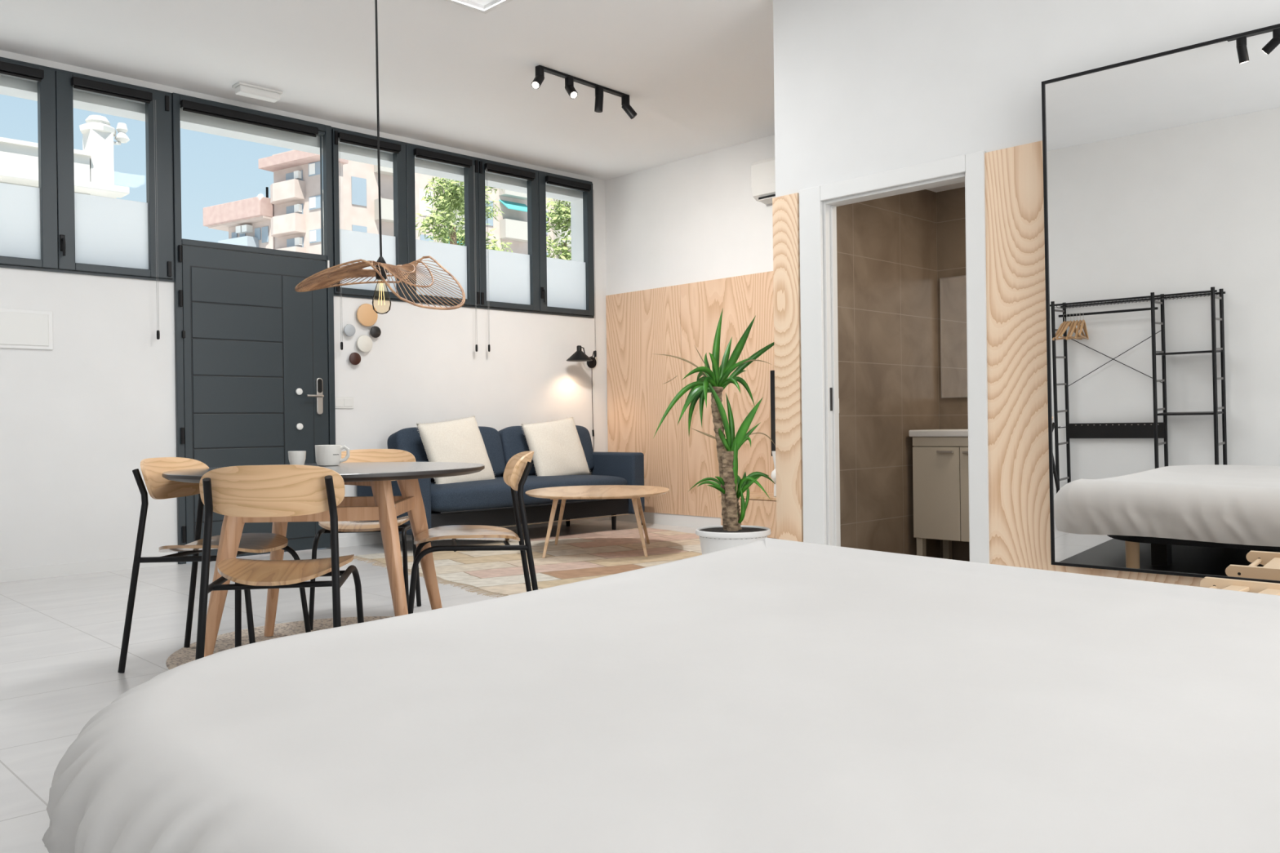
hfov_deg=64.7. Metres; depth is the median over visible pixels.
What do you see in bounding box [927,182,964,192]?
ceiling
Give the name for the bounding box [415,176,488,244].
tree
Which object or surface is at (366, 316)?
disc
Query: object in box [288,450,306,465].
cup
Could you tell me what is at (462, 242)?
tree
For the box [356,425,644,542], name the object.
sofa
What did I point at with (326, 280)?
pendant lamp
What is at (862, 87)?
wall
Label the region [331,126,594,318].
window
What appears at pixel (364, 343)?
disc
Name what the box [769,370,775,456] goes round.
television
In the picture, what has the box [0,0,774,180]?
ceiling
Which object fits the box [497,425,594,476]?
cushion
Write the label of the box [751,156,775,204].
air conditioner
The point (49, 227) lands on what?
window
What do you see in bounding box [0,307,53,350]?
box
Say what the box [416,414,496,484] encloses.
throw pillow
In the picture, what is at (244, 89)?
emergency light
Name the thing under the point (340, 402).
light switch
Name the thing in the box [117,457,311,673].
dining chair
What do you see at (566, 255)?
tree
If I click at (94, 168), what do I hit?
building
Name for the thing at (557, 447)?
throw pillow
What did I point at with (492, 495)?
seat cushion
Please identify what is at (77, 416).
wall
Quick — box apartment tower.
[203,149,348,254]
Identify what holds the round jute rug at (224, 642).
on the floor
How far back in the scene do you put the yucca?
5.46 m
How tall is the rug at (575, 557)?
0.008 m
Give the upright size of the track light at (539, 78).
0.173 m
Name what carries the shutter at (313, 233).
hanging from the apartment tower
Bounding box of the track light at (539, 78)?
[531,65,637,119]
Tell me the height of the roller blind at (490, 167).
1.587 m
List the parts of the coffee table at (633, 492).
leg, leg, leg, leg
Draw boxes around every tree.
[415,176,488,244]
[427,186,512,252]
[546,198,571,260]
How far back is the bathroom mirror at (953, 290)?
6.21 m
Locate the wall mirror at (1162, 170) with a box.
[1041,23,1279,583]
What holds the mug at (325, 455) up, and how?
on the dining table at (383, 507)
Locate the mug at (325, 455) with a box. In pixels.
[315,444,350,466]
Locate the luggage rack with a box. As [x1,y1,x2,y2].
[1200,577,1279,595]
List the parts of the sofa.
armrest, trim, leg, leg, armrest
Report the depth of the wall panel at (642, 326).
9.10 m
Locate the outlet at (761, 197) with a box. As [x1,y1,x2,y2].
[758,194,775,199]
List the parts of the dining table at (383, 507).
leg, leg, cross rail, leg, leg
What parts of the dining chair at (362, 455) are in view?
leg, seat, backrest, leg, leg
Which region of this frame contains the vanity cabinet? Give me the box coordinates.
[908,429,968,559]
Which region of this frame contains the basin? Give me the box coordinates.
[908,429,968,436]
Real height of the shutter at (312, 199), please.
0.420 m
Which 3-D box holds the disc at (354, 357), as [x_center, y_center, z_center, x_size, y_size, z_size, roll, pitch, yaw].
[-2.166,-0.514,7.658,0.096,0.096,0.057,-1,0,-44]
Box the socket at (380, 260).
[375,256,386,279]
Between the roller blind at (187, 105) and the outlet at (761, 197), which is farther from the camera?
the outlet at (761, 197)
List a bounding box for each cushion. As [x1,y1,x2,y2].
[386,426,505,481]
[431,475,627,512]
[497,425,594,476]
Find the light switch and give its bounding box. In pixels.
[334,396,353,408]
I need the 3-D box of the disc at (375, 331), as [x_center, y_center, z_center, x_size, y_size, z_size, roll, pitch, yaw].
[-2.043,-0.728,7.780,0.090,0.090,0.057,-1,0,-44]
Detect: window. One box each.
[0,56,174,282]
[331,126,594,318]
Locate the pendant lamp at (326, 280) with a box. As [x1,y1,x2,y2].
[294,0,465,314]
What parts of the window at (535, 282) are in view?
sash, sash, sash, handle, lever, sash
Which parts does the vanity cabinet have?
leg, door, handle, leg, door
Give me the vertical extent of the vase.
0.345 m
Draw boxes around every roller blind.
[0,61,44,81]
[71,75,159,339]
[180,99,318,137]
[337,132,400,350]
[413,147,477,351]
[484,162,535,351]
[545,175,596,356]
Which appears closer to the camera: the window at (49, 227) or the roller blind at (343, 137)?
the window at (49, 227)
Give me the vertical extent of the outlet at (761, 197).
0.016 m
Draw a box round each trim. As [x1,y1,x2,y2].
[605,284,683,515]
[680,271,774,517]
[772,192,803,542]
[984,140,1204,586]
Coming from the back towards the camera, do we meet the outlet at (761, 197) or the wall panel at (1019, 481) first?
the outlet at (761, 197)
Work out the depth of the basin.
5.86 m
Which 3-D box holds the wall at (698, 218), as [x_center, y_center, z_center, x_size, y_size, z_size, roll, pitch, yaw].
[1.208,-0.737,8.108,0.200,3.200,4.137,-1,0,-44]
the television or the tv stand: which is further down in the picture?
the tv stand
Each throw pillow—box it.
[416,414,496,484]
[520,416,591,475]
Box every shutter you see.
[308,163,315,174]
[309,196,315,208]
[310,230,315,241]
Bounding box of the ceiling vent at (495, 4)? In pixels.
[444,0,511,13]
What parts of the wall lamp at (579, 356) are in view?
lamp shade, arm, wall plate, cord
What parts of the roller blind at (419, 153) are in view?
cord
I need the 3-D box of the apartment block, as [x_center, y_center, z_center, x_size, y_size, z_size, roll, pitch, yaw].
[-7.015,-7.605,55.674,26.000,17.100,10.700,-1,0,-44]
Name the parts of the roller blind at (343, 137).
cord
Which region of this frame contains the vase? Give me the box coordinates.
[770,450,776,496]
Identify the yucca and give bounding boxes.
[653,307,774,555]
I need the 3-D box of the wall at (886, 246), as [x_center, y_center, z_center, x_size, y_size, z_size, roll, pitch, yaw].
[1.380,-0.293,5.871,1.290,2.320,0.060,-1,0,-44]
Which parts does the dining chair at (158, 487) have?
leg, backrest, leg, leg, seat, leg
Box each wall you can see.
[0,49,608,569]
[604,134,774,295]
[773,0,1279,545]
[836,189,940,558]
[936,186,969,561]
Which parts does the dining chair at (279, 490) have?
leg, leg, backrest, seat, leg, leg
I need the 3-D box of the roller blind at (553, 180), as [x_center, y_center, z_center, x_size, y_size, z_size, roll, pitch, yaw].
[-0.621,-1.431,9.135,0.550,1.587,0.050,-1,0,-44]
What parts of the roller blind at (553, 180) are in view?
cord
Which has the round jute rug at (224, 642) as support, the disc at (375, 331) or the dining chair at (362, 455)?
the dining chair at (362, 455)
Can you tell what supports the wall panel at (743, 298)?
attached to the wall at (698, 218)
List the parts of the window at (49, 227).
sash, handle, lever, sash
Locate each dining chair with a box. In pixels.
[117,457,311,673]
[195,464,364,660]
[308,448,421,630]
[407,451,537,613]
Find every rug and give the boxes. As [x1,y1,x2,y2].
[165,616,394,670]
[354,527,702,597]
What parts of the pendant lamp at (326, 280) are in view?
cord, lamp shade, bulb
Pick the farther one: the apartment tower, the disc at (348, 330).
the apartment tower
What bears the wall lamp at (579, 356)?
attached to the wall at (77, 416)
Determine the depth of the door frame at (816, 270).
5.22 m
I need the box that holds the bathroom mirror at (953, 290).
[939,275,967,398]
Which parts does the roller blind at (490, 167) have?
cord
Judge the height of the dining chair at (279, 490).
0.792 m
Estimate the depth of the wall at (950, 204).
6.23 m
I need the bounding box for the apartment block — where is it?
[342,160,571,260]
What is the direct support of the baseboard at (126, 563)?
attached to the wall at (77, 416)
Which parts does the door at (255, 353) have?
raised panel, transom rail, lever handle, transom glass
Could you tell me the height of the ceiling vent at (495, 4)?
0.028 m
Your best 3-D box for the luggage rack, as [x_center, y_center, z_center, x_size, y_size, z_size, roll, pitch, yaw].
[2.305,0.710,3.279,0.414,0.302,0.994,-1,0,-44]
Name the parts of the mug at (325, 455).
handle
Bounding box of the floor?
[0,520,698,852]
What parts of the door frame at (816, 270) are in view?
strike plate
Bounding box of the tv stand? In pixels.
[718,491,776,538]
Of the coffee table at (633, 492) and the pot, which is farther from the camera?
the coffee table at (633, 492)
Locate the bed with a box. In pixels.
[42,537,1279,852]
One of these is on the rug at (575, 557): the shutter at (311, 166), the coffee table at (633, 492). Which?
the coffee table at (633, 492)
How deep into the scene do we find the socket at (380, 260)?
3.98 m
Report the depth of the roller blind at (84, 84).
6.47 m
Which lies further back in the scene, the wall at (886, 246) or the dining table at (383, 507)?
the wall at (886, 246)
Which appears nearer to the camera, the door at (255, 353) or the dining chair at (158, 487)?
the dining chair at (158, 487)
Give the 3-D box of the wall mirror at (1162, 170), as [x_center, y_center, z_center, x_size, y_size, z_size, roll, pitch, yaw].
[2.213,-0.441,3.875,1.286,2.055,0.052,-1,1,44]
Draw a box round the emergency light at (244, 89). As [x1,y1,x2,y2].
[231,81,282,102]
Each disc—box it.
[343,324,355,336]
[349,352,360,364]
[356,303,377,326]
[356,334,373,352]
[369,326,381,337]
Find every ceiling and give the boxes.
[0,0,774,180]
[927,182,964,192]
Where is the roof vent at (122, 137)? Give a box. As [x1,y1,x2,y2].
[113,122,129,145]
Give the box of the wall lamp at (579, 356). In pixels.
[566,345,596,449]
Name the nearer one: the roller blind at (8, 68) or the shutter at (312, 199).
the roller blind at (8, 68)
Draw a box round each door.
[172,92,335,564]
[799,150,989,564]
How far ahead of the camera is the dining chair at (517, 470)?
4.00 m
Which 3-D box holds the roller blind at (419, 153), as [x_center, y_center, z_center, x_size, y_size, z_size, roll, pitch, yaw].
[-1.572,-1.414,8.205,0.563,1.592,0.050,-1,0,-44]
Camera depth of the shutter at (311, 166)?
40.18 m
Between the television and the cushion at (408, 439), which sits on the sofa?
the cushion at (408, 439)
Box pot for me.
[695,524,770,555]
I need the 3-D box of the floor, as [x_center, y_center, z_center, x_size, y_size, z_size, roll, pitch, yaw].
[0.535,0.935,3.252,7.991,0.100,10.715,-1,0,-44]
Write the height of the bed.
0.492 m
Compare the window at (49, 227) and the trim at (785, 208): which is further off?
the window at (49, 227)
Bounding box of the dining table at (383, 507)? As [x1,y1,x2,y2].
[161,462,484,657]
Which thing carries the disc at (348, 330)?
attached to the wall at (77, 416)
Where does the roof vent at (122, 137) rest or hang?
attached to the building
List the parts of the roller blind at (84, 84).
cord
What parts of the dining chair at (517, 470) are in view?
leg, seat, leg, backrest, leg, leg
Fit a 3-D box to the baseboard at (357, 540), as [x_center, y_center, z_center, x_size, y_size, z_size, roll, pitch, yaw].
[-1.280,0.857,8.544,2.781,0.075,0.012,-1,0,-44]
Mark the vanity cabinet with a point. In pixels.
(940, 480)
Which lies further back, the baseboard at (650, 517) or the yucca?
the baseboard at (650, 517)
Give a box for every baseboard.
[0,553,177,582]
[338,515,608,547]
[608,511,720,527]
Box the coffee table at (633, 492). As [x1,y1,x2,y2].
[524,484,669,558]

